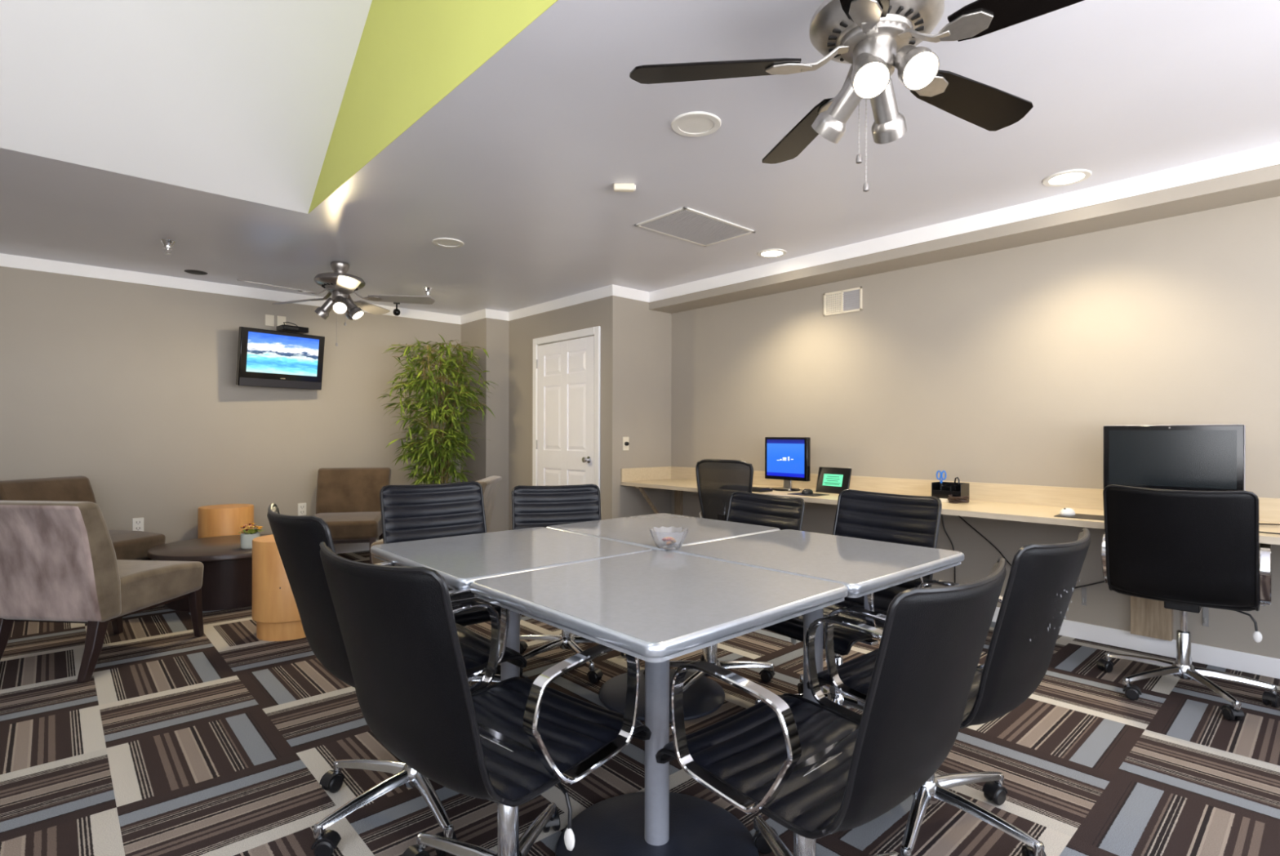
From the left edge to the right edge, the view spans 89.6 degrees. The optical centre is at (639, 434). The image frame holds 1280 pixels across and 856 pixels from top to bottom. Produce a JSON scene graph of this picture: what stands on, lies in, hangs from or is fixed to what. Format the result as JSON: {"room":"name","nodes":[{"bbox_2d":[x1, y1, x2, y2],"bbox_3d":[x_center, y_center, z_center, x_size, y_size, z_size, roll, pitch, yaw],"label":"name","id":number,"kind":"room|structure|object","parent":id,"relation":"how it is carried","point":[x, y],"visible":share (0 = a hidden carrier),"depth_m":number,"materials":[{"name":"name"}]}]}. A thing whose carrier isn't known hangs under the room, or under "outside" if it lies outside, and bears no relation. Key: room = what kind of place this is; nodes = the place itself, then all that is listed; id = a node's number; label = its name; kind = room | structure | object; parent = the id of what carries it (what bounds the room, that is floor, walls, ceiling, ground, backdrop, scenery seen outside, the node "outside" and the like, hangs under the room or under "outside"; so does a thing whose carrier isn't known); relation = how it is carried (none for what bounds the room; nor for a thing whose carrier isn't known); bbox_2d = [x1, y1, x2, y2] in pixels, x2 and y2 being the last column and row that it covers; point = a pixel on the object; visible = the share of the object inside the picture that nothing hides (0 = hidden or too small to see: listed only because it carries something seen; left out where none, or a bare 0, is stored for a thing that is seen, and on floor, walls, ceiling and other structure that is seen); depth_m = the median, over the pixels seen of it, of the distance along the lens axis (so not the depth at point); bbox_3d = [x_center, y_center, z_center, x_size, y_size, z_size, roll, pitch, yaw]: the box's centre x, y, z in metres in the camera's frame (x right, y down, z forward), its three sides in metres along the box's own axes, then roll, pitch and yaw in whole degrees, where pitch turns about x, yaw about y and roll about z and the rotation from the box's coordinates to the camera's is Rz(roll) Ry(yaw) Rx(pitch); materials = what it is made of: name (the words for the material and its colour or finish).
{"room":"business center lounge","nodes":[
{"label":"business center lounge","id":0,"kind":"room"},
{"bbox_2d":[0,0,372,213],"bbox_3d":[-1.736,-2.071,1.395,2.912,1.548,4.008,0,0,-42],"label":"vault","id":1,"kind":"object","parent":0,"point":[242,100],"visible":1,"depth_m":3.00,"materials":[{"name":"white paint"}]},
{"bbox_2d":[0,266,461,543],"bbox_3d":[-4.082,-0.132,5.203,5.632,2.540,0.120,0,0,-42],"label":"wall","id":2,"kind":"structure","parent":0,"point":[131,388],"depth_m":5.34,"materials":[{"name":"paint"}]},
{"bbox_2d":[132,517,143,530],"bbox_3d":[-4.027,0.723,5.169,0.072,0.116,0.008,0,0,-42],"label":"wall outlet","id":3,"kind":"object","parent":2,"relation":"attached to","point":[137,522],"visible":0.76,"depth_m":5.17,"materials":[{"name":"white plastic"}]},
{"bbox_2d":[0,253,460,324],"bbox_3d":[-3.987,-1.258,5.190,5.512,0.088,0.024,0,0,-42],"label":"trim","id":4,"kind":"structure","parent":2,"relation":"attached to","point":[6,260],"depth_m":5.32,"materials":[{"name":"white paint"}]},
{"bbox_2d":[265,314,274,326],"bbox_3d":[-3.334,-1.030,5.799,0.072,0.100,0.006,0,0,-42],"label":"wall plate","id":5,"kind":"object","parent":2,"relation":"attached to","point":[269,319],"visible":1,"depth_m":5.80,"materials":[{"name":"beige plastic"}]},
{"bbox_2d":[276,315,285,325],"bbox_3d":[-3.264,-1.030,5.864,0.072,0.100,0.006,0,0,-42],"label":"wall plate","id":6,"kind":"object","parent":2,"relation":"attached to","point":[280,319],"visible":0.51,"depth_m":5.86,"materials":[{"name":"beige plastic"}]},
{"bbox_2d":[297,502,306,515],"bbox_3d":[-3.138,0.690,5.982,0.072,0.116,0.008,0,0,-42],"label":"wall outlet","id":7,"kind":"object","parent":2,"relation":"attached to","point":[301,506],"visible":1,"depth_m":5.98,"materials":[{"name":"white plastic"}]},
{"bbox_2d":[333,538,379,553],"bbox_3d":[-3.996,1.091,5.194,5.512,0.094,0.014,0,0,-42],"label":"baseboard","id":8,"kind":"structure","parent":2,"relation":"attached to","point":[340,548],"depth_m":6.27,"materials":[{"name":"white paint"}]},
{"bbox_3d":[-3.244,-0.660,5.775,0.160,0.240,0.165,0,0,-42],"label":"television mount","id":9,"kind":"object","parent":2,"relation":"attached to","visible":0},
{"bbox_2d":[235,326,324,389],"bbox_3d":[-3.149,-0.660,5.662,0.146,0.492,0.690,0,0,39],"label":"television","id":10,"kind":"object","parent":9,"relation":"attached to","point":[265,357],"visible":1,"depth_m":5.61,"materials":[{"name":"black plastic"}]},
{"bbox_2d":[246,331,319,376],"bbox_3d":[-3.112,-0.700,5.632,0.001,0.335,0.585,10,6,38],"label":"picture","id":11,"kind":"object","parent":10,"relation":"attached to","point":[267,353],"depth_m":5.62},
{"bbox_2d":[276,321,308,333],"bbox_3d":[-3.094,-0.964,5.738,0.142,0.094,0.220,0,0,40],"label":"cable box","id":12,"kind":"object","parent":10,"relation":"on","point":[288,328],"visible":0.91,"depth_m":5.69,"materials":[{"name":"black plastic"}]},
{"bbox_2d":[307,0,558,213],"bbox_3d":[-0.592,-2.009,2.373,0.102,1.428,3.908,0,0,-42],"label":"ceiling recess side","id":13,"kind":"structure","parent":0,"point":[411,55],"depth_m":2.74,"materials":[{"name":"paint"}]},
{"bbox_2d":[460,317,509,532],"bbox_3d":[-1.673,-0.127,7.029,0.389,2.540,0.674,0,0,-42],"label":"wall","id":14,"kind":"structure","parent":0,"point":[491,457],"depth_m":6.76,"materials":[{"name":"paint"}]},
{"bbox_2d":[460,308,485,324],"bbox_3d":[-1.775,-1.253,6.837,0.024,0.088,0.578,0,0,-42],"label":"trim","id":15,"kind":"structure","parent":14,"relation":"attached to","point":[480,314],"depth_m":6.83,"materials":[{"name":"white paint"}]},
{"bbox_2d":[485,308,508,320],"bbox_3d":[-1.488,-1.252,6.723,0.293,0.088,0.024,0,0,-42],"label":"trim","id":16,"kind":"structure","parent":14,"relation":"attached to","point":[490,313],"depth_m":6.72,"materials":[{"name":"white paint"}]},
{"bbox_2d":[508,297,604,529],"bbox_3d":[-0.811,-0.125,6.285,0.120,2.540,1.588,0,0,-42],"label":"wall","id":17,"kind":"structure","parent":0,"point":[522,331],"depth_m":6.57,"materials":[{"name":"paint"}]},
{"bbox_2d":[508,284,612,320],"bbox_3d":[-0.813,-1.251,6.184,0.024,0.088,1.732,0,0,-42],"label":"trim","id":18,"kind":"structure","parent":17,"relation":"attached to","point":[604,291],"depth_m":6.09,"materials":[{"name":"white paint"}]},
{"bbox_2d":[536,335,594,485],"bbox_3d":[-0.740,0.125,6.058,0.080,2.020,0.912,0,0,-42],"label":"door","id":19,"kind":"structure","parent":17,"relation":"in","point":[565,442],"depth_m":6.05,"materials":[{"name":"white paint"}]},
{"bbox_2d":[532,325,600,488],"bbox_3d":[-0.715,0.091,6.074,0.022,2.108,1.061,0,0,-42],"label":"trim","id":20,"kind":"structure","parent":17,"relation":"attached to","point":[596,331],"depth_m":5.85,"materials":[{"name":"white paint"}]},
{"bbox_2d":[603,295,671,519],"bbox_3d":[0.032,-0.123,5.898,0.842,2.540,0.120,0,0,-42],"label":"wall","id":21,"kind":"structure","parent":0,"point":[637,393],"depth_m":5.75,"materials":[{"name":"paint"}]},
{"bbox_2d":[622,436,629,450],"bbox_3d":[-0.117,0.077,5.661,0.070,0.120,0.031,0,0,-42],"label":"wall switch","id":22,"kind":"object","parent":21,"relation":"attached to","point":[625,439],"visible":1,"depth_m":5.66,"materials":[{"name":"beige plastic"}]},
{"bbox_2d":[612,284,648,302],"bbox_3d":[-0.077,-1.249,5.699,0.457,0.088,0.024,0,0,-42],"label":"trim","id":23,"kind":"structure","parent":21,"relation":"attached to","point":[617,291],"depth_m":5.69,"materials":[{"name":"white paint"}]},
{"bbox_2d":[620,466,671,481],"bbox_3d":[0.062,0.352,5.835,0.610,0.115,0.016,0,0,-42],"label":"backsplash","id":24,"kind":"structure","parent":21,"relation":"attached to","point":[663,472],"depth_m":5.81,"materials":[{"name":"beige laminate"}]},
{"bbox_2d":[0,0,1279,315],"bbox_3d":[-0.885,-1.345,2.531,6.503,0.100,8.135,0,0,-42],"label":"ceiling","id":25,"kind":"structure","parent":0,"point":[520,164],"depth_m":3.04,"materials":[{"name":"paint"}]},
{"bbox_2d":[160,239,175,254],"bbox_3d":[-3.166,-1.255,4.320,0.084,0.090,0.084,0,0,-42],"label":"sprinkler","id":26,"kind":"object","parent":25,"relation":"attached to","point":[168,244],"visible":1,"depth_m":4.30,"materials":[{"name":"silver metal"}]},
{"bbox_2d":[184,269,207,275],"bbox_3d":[-3.552,-1.299,5.153,0.156,0.004,0.156,0,0,-42],"label":"ceiling speaker hole","id":27,"kind":"object","parent":25,"relation":"attached to","point":[189,271],"visible":1,"depth_m":5.14,"materials":[{"name":"black"}]},
{"bbox_2d":[236,261,435,346],"bbox_3d":[-2.285,-0.982,4.832,1.287,0.632,1.306,0,0,-42],"label":"ceiling fan","id":28,"kind":"object","parent":25,"relation":"hanging from","point":[340,284],"visible":1,"depth_m":4.83,"materials":[{"name":"grey metal"}]},
{"bbox_2d":[392,302,399,315],"bbox_3d":[-2.388,-1.233,6.322,0.068,0.130,0.066,0,0,-42],"label":"ceiling camera","id":29,"kind":"object","parent":25,"relation":"attached to","point":[396,312],"visible":0.97,"depth_m":6.30,"materials":[{"name":"black plastic"}]},
{"bbox_2d":[422,287,432,296],"bbox_3d":[-1.876,-1.252,5.698,0.084,0.090,0.084,0,0,-42],"label":"sprinkler","id":30,"kind":"object","parent":25,"relation":"attached to","point":[428,291],"visible":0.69,"depth_m":5.68,"materials":[{"name":"silver metal"}]},
{"bbox_2d":[431,237,463,248],"bbox_3d":[-1.294,-1.292,4.342,0.208,0.007,0.208,0,0,-42],"label":"recessed light","id":31,"kind":"object","parent":25,"relation":"in","point":[442,242],"visible":1,"depth_m":4.34,"materials":[{"name":"white plastic"}]},
{"bbox_2d":[613,182,635,191],"bbox_3d":[-0.079,-1.276,3.324,0.115,0.035,0.040,0,0,0],"label":"smoke detector","id":32,"kind":"object","parent":25,"relation":"attached to","point":[618,187],"visible":1,"depth_m":3.31,"materials":[{"name":"beige plastic"}]},
{"bbox_2d":[634,206,755,246],"bbox_3d":[0.350,-1.288,4.022,0.650,0.008,0.430,0,0,-42],"label":"ceiling vent","id":33,"kind":"object","parent":25,"relation":"in","point":[686,224],"visible":1,"depth_m":3.99,"materials":[{"name":"white plastic"}]},
{"bbox_2d":[671,111,720,137],"bbox_3d":[0.233,-1.289,2.680,0.208,0.007,0.208,0,0,-42],"label":"recessed light","id":34,"kind":"object","parent":25,"relation":"in","point":[691,124],"visible":1,"depth_m":2.67,"materials":[{"name":"white plastic"}]},
{"bbox_2d":[757,248,786,257],"bbox_3d":[0.937,-1.287,4.572,0.208,0.007,0.208,0,0,-42],"label":"recessed light","id":35,"kind":"object","parent":25,"relation":"in","point":[768,253],"visible":1,"depth_m":4.57,"materials":[{"name":"white plastic"}]},
{"bbox_2d":[629,0,1084,191],"bbox_3d":[0.694,-0.986,1.774,1.308,0.612,1.283,0,0,-42],"label":"ceiling fan","id":36,"kind":"object","parent":25,"relation":"hanging from","point":[877,37],"visible":1,"depth_m":1.78,"materials":[{"name":"silver metal"}]},
{"bbox_2d":[1042,168,1091,186],"bbox_3d":[2.137,-1.285,3.228,0.208,0.007,0.208,0,0,-42],"label":"recessed light","id":37,"kind":"object","parent":25,"relation":"in","point":[1068,177],"visible":1,"depth_m":3.22,"materials":[{"name":"white plastic"}]},
{"bbox_2d":[0,549,1279,855],"bbox_3d":[-0.891,1.145,2.531,6.503,0.001,8.135,0,0,-42],"label":"floor","id":38,"kind":"structure","parent":0,"point":[222,740],"depth_m":2.29,"materials":[{"name":"carpet"}]},
{"bbox_2d":[0,475,165,559],"bbox_3d":[-3.834,0.722,4.425,0.789,0.842,0.624,0,0,8],"label":"armchair","id":39,"kind":"object","parent":38,"relation":"on","point":[127,544],"visible":0.18,"depth_m":4.46,"materials":[{"name":"brown fabric"}]},
{"bbox_2d":[108,528,165,559],"bbox_3d":[-3.759,0.786,4.415,0.609,0.195,0.580,0,0,8],"label":"seat cushion","id":40,"kind":"object","parent":39,"relation":"on","point":[127,544],"depth_m":4.46,"materials":[{"name":"brown fabric"}]},
{"bbox_2d":[0,499,204,681],"bbox_3d":[-2.790,0.725,3.310,0.624,0.842,0.789,0,0,6],"label":"armchair","id":41,"kind":"object","parent":38,"relation":"on","point":[59,562],"visible":1,"depth_m":3.01,"materials":[{"name":"beige fabric"}]},
{"bbox_2d":[111,559,203,618],"bbox_3d":[-2.783,0.788,3.385,0.580,0.195,0.609,0,0,6],"label":"seat cushion","id":42,"kind":"object","parent":41,"relation":"on","point":[140,585],"depth_m":3.35,"materials":[{"name":"beige fabric"}]},
{"bbox_2d":[147,533,271,610],"bbox_3d":[-2.891,0.954,4.540,0.924,0.373,0.924,0,0,-42],"label":"coffee table","id":43,"kind":"object","parent":38,"relation":"on","point":[227,579],"visible":0.59,"depth_m":4.22,"materials":[{"name":"brown wood"}]},
{"bbox_2d":[238,522,262,548],"bbox_3d":[-2.643,0.684,4.387,0.169,0.168,0.177,0,0,-8],"label":"flower pot","id":44,"kind":"object","parent":43,"relation":"on","point":[246,537],"visible":0.91,"depth_m":4.34,"materials":[{"name":"white ceramic"}]},
{"bbox_2d":[197,503,253,537],"bbox_3d":[-3.421,0.864,5.328,0.390,0.550,0.390,0,0,-42],"label":"stool","id":45,"kind":"object","parent":38,"relation":"on","point":[224,519],"visible":0.36,"depth_m":5.17,"materials":[{"name":"brown wood"}]},
{"bbox_2d":[252,533,306,640],"bbox_3d":[-2.028,0.868,3.744,0.390,0.550,0.390,0,0,-42],"label":"stool","id":46,"kind":"object","parent":38,"relation":"on","point":[275,611],"visible":0.49,"depth_m":3.56,"materials":[{"name":"brown wood"}]},
{"bbox_2d":[312,466,391,563],"bbox_3d":[-2.569,0.725,5.673,0.624,0.842,0.789,0,0,-14],"label":"armchair","id":47,"kind":"object","parent":38,"relation":"on","point":[348,500],"visible":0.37,"depth_m":5.83,"materials":[{"name":"brown fabric"}]},
{"bbox_2d":[312,511,382,540],"bbox_3d":[-2.550,0.789,5.600,0.580,0.195,0.609,0,0,-14],"label":"seat cushion","id":48,"kind":"object","parent":47,"relation":"on","point":[343,525],"depth_m":5.37,"materials":[{"name":"brown fabric"}]},
{"bbox_2d":[266,502,527,855],"bbox_3d":[-0.722,0.674,1.952,0.688,0.940,0.600,0,0,-42],"label":"office chair","id":49,"kind":"object","parent":38,"relation":"on","point":[298,539],"visible":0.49,"depth_m":1.76,"materials":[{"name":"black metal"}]},
{"bbox_2d":[370,475,502,564],"bbox_3d":[-1.427,0.728,4.572,0.789,0.842,0.624,0,0,-2],"label":"armchair","id":50,"kind":"object","parent":38,"relation":"on","point":[490,485],"visible":0.2,"depth_m":4.57,"materials":[{"name":"beige fabric"}]},
{"bbox_2d":[370,537,384,564],"bbox_3d":[-1.502,0.791,4.569,0.609,0.195,0.580,0,0,-2],"label":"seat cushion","id":51,"kind":"object","parent":50,"relation":"on","point":[375,560],"depth_m":4.27,"materials":[{"name":"beige fabric"}]},
{"bbox_2d":[376,334,497,484],"bbox_3d":[-1.934,0.087,6.195,1.106,2.112,0.832,0,0,-32],"label":"bamboo plant","id":52,"kind":"object","parent":38,"relation":"on","point":[448,443],"visible":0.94,"depth_m":6.08,"materials":[{"name":"green plant"}]},
{"bbox_2d":[379,480,523,684],"bbox_3d":[-0.808,0.685,2.809,0.678,0.917,0.610,0,0,42],"label":"office chair","id":53,"kind":"object","parent":38,"relation":"on","point":[415,512],"visible":0.29,"depth_m":3.00,"materials":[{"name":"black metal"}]},
{"bbox_2d":[319,541,651,855],"bbox_3d":[-0.356,0.693,1.532,0.612,0.905,0.702,0,0,41],"label":"office chair","id":54,"kind":"object","parent":38,"relation":"on","point":[507,742],"visible":1,"depth_m":1.31,"materials":[{"name":"black leather"}]},
{"bbox_2d":[370,526,653,680],"bbox_3d":[-0.470,0.776,2.336,0.754,0.740,0.754,0,0,-41],"label":"square table","id":55,"kind":"object","parent":38,"relation":"on","point":[462,560],"visible":0.37,"depth_m":2.27,"materials":[{"name":"silver metal"}]},
{"bbox_2d":[511,484,624,682],"bbox_3d":[-0.353,0.711,3.296,0.624,0.867,0.749,0,0,-16],"label":"office chair","id":56,"kind":"object","parent":38,"relation":"on","point":[532,506],"visible":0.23,"depth_m":3.56,"materials":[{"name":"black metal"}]},
{"bbox_2d":[470,549,848,855],"bbox_3d":[0.047,0.777,1.774,0.754,0.740,0.754,0,0,-43],"label":"square table","id":57,"kind":"object","parent":38,"relation":"on","point":[656,606],"visible":0.99,"depth_m":1.74,"materials":[{"name":"silver metal"}]},
{"bbox_2d":[546,512,780,721],"bbox_3d":[0.098,0.777,2.849,0.754,0.740,0.754,0,0,-43],"label":"square table","id":58,"kind":"object","parent":38,"relation":"on","point":[705,695],"visible":0.38,"depth_m":2.78,"materials":[{"name":"silver metal"}]},
{"bbox_2d":[648,525,688,548],"bbox_3d":[0.104,0.374,2.338,0.146,0.066,0.146,0,0,-42],"label":"glass bowl","id":59,"kind":"object","parent":58,"relation":"on","point":[664,537],"visible":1,"depth_m":2.29,"materials":[{"name":"clear glass"}]},
{"bbox_2d":[643,490,804,711],"bbox_3d":[0.364,0.716,2.902,0.723,0.860,0.610,0,0,-34],"label":"office chair","id":60,"kind":"object","parent":38,"relation":"on","point":[782,513],"visible":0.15,"depth_m":3.02,"materials":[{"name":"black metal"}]},
{"bbox_2d":[695,458,753,520],"bbox_3d":[0.754,0.658,4.665,0.612,0.979,0.653,0,0,44],"label":"mesh chair","id":61,"kind":"object","parent":38,"relation":"on","point":[718,473],"visible":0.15,"depth_m":4.43,"materials":[{"name":"black fabric"}]},
{"bbox_2d":[666,528,964,703],"bbox_3d":[0.614,0.778,2.283,0.754,0.740,0.754,0,0,-42],"label":"square table","id":62,"kind":"object","parent":38,"relation":"on","point":[865,566],"visible":0.35,"depth_m":2.20,"materials":[{"name":"silver metal"}]},
{"bbox_2d":[655,557,1006,855],"bbox_3d":[0.425,0.703,1.448,0.623,0.887,0.678,0,0,-42],"label":"office chair","id":63,"kind":"object","parent":38,"relation":"on","point":[816,770],"visible":1,"depth_m":1.25,"materials":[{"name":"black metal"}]},
{"bbox_2d":[755,488,942,711],"bbox_3d":[0.823,0.697,2.571,0.696,0.900,0.613,0,0,-35],"label":"office chair","id":64,"kind":"object","parent":38,"relation":"on","point":[907,519],"visible":0.3,"depth_m":2.65,"materials":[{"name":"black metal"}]},
{"bbox_2d":[806,527,1090,855],"bbox_3d":[0.880,0.704,1.871,0.615,0.888,0.680,0,0,-40],"label":"office chair","id":65,"kind":"object","parent":38,"relation":"on","point":[1042,579],"visible":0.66,"depth_m":1.64,"materials":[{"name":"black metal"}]},
{"bbox_2d":[1096,484,1279,720],"bbox_3d":[2.413,0.683,2.875,0.636,0.935,0.751,0,0,45],"label":"office chair","id":66,"kind":"object","parent":38,"relation":"on","point":[1188,550],"visible":1,"depth_m":2.65,"materials":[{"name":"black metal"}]},
{"bbox_2d":[648,164,1279,313],"bbox_3d":[2.171,-1.212,3.792,0.289,0.153,5.873,0,0,-42],"label":"wall","id":67,"kind":"structure","parent":0,"point":[1264,183],"depth_m":3.69,"materials":[{"name":"paint"}]},
{"bbox_2d":[648,142,1279,302],"bbox_3d":[2.055,-1.244,3.686,0.024,0.088,5.873,0,0,-42],"label":"trim","id":68,"kind":"structure","parent":67,"relation":"attached to","point":[1266,156],"depth_m":3.61,"materials":[{"name":"white paint"}]},
{"bbox_2d":[671,195,1279,657],"bbox_3d":[2.360,-0.118,3.885,0.120,2.540,5.993,0,0,-42],"label":"wall","id":69,"kind":"structure","parent":0,"point":[1010,366],"depth_m":3.89,"materials":[{"name":"paint"}]},
{"bbox_2d":[823,286,862,315],"bbox_3d":[1.490,-0.980,4.743,0.010,0.170,0.310,0,0,-42],"label":"air vent","id":70,"kind":"object","parent":69,"relation":"in","point":[847,300],"visible":1,"depth_m":4.74,"materials":[{"name":"beige plastic"}]},
{"bbox_2d":[620,466,1279,640],"bbox_3d":[2.041,0.678,3.677,0.630,0.759,5.873,0,0,-42],"label":"countertop","id":71,"kind":"structure","parent":69,"relation":"attached to","point":[1149,617],"depth_m":3.80,"materials":[{"name":"beige laminate"}]},
{"bbox_2d":[721,484,772,492],"bbox_3d":[0.789,0.399,4.813,0.140,0.024,0.400,0,0,-39],"label":"keyboard","id":72,"kind":"object","parent":71,"relation":"on","point":[757,489],"visible":0.3,"depth_m":4.67,"materials":[{"name":"black plastic"}]},
{"bbox_2d":[764,436,810,491],"bbox_3d":[1.087,0.214,4.814,0.198,0.395,0.390,0,0,-39],"label":"desktop monitor","id":73,"kind":"object","parent":71,"relation":"on","point":[788,459],"visible":0.95,"depth_m":4.79,"materials":[{"name":"black plastic"}]},
{"bbox_2d":[787,492,829,496],"bbox_3d":[1.162,0.410,4.449,0.180,0.004,0.220,0,0,-40],"label":"mouse pad","id":74,"kind":"object","parent":71,"relation":"on","point":[795,493],"visible":0.8,"depth_m":4.41,"materials":[{"name":"black plastic"}]},
{"bbox_2d":[801,488,813,493],"bbox_3d":[1.163,0.390,4.478,0.099,0.035,0.062,0,0,-37],"label":"computer mouse","id":75,"kind":"object","parent":74,"relation":"on","point":[806,491],"visible":1,"depth_m":4.45,"materials":[{"name":"black plastic"}]},
{"bbox_2d":[815,466,852,493],"bbox_3d":[1.388,0.322,4.588,0.095,0.182,0.260,0,0,-39],"label":"frame","id":76,"kind":"object","parent":71,"relation":"on","point":[830,479],"visible":0.87,"depth_m":4.57,"materials":[{"name":"black plastic"}]},
{"bbox_2d":[939,497,948,502],"bbox_3d":[1.877,0.402,3.971,0.060,0.020,0.040,0,0,36],"label":"sticky note pad","id":77,"kind":"object","parent":71,"relation":"on","point":[943,500],"visible":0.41,"depth_m":3.96,"materials":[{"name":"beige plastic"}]},
{"bbox_2d":[941,514,955,582],"bbox_3d":[1.992,0.798,4.172,0.018,0.695,0.098,0,0,-42],"label":"power cable","id":78,"kind":"object","parent":71,"relation":"hanging from","point":[941,514],"visible":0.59,"depth_m":4.16,"materials":[{"name":"black plastic"}]},
{"bbox_2d":[931,481,968,502],"bbox_3d":[1.935,0.356,4.018,0.120,0.115,0.180,0,0,-40],"label":"desk organizer","id":79,"kind":"object","parent":71,"relation":"on","point":[948,488],"visible":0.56,"depth_m":4.00,"materials":[{"name":"black plastic"}]},
{"bbox_2d":[936,470,946,489],"bbox_3d":[1.899,0.308,4.059,0.060,0.170,0.009,0,0,28],"label":"scissors","id":80,"kind":"object","parent":79,"relation":"in","point":[940,473],"visible":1,"depth_m":4.06,"materials":[{"name":"blue plastic"}]},
{"bbox_2d":[954,476,959,490],"bbox_3d":[1.963,0.321,3.989,0.010,0.125,0.034,0,0,-42],"label":"loop","id":81,"kind":"object","parent":79,"relation":"in","point":[958,482],"visible":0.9,"depth_m":3.99,"materials":[{"name":"plastic"}]},
{"bbox_2d":[626,478,1279,537],"bbox_3d":[2.043,0.428,3.678,0.625,0.028,5.872,0,0,-42],"label":"countertop","id":82,"kind":"structure","parent":71,"relation":"on","point":[1045,511],"depth_m":3.67,"materials":[{"name":"beige laminate"}]},
{"bbox_2d":[957,515,1105,588],"bbox_3d":[2.377,0.674,3.731,0.058,0.466,1.185,0,0,-40],"label":"power cable","id":83,"kind":"object","parent":71,"relation":"hanging from","point":[993,544],"visible":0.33,"depth_m":3.95,"materials":[{"name":"black plastic"}]},
{"bbox_2d":[1053,513,1104,519],"bbox_3d":[2.282,0.412,3.224,0.320,0.004,0.200,0,0,45],"label":"mouse pad","id":84,"kind":"object","parent":71,"relation":"on","point":[1076,515],"visible":0.36,"depth_m":3.24,"materials":[{"name":"black plastic"}]},
{"bbox_2d":[1059,507,1075,515],"bbox_3d":[2.205,0.392,3.323,0.099,0.035,0.062,0,0,-32],"label":"computer mouse","id":85,"kind":"object","parent":84,"relation":"on","point":[1064,511],"visible":1,"depth_m":3.30,"materials":[{"name":"white plastic"}]},
{"bbox_2d":[1102,423,1245,490],"bbox_3d":[2.579,0.182,3.136,0.536,0.465,0.180,0,0,45],"label":"monitor","id":86,"kind":"object","parent":71,"relation":"on","point":[1193,457],"visible":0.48,"depth_m":3.11,"materials":[{"name":"black plastic"}]},
{"bbox_2d":[1258,523,1279,533],"bbox_3d":[2.731,0.402,2.880,0.256,0.024,0.566,0,0,-9],"label":"power cable","id":87,"kind":"object","parent":71,"relation":"on","point":[1259,523],"visible":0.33,"depth_m":2.88,"materials":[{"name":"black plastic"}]},
{"bbox_2d":[671,466,1279,522],"bbox_3d":[2.268,0.357,3.884,0.016,0.115,5.873,0,0,-42],"label":"backsplash","id":88,"kind":"structure","parent":69,"relation":"attached to","point":[1047,495],"depth_m":3.96,"materials":[{"name":"beige laminate"}]},
{"bbox_2d":[1081,586,1086,605],"bbox_3d":[2.494,0.911,3.625,0.030,0.100,0.024,0,0,-42],"label":"power outlet","id":89,"kind":"object","parent":69,"relation":"attached to","point":[1083,589],"visible":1,"depth_m":3.63,"materials":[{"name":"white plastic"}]},
{"bbox_2d":[991,606,1279,678],"bbox_3d":[2.267,1.105,3.885,0.014,0.094,5.873,0,0,-42],"label":"baseboard","id":90,"kind":"structure","parent":69,"relation":"attached to","point":[1269,666],"depth_m":3.35,"materials":[{"name":"white paint"}]},
{"bbox_2d":[1202,606,1208,626],"bbox_3d":[2.844,0.915,3.242,0.030,0.100,0.024,0,0,-42],"label":"electrical outlet","id":91,"kind":"object","parent":69,"relation":"attached to","point":[1205,610],"visible":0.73,"depth_m":3.25,"materials":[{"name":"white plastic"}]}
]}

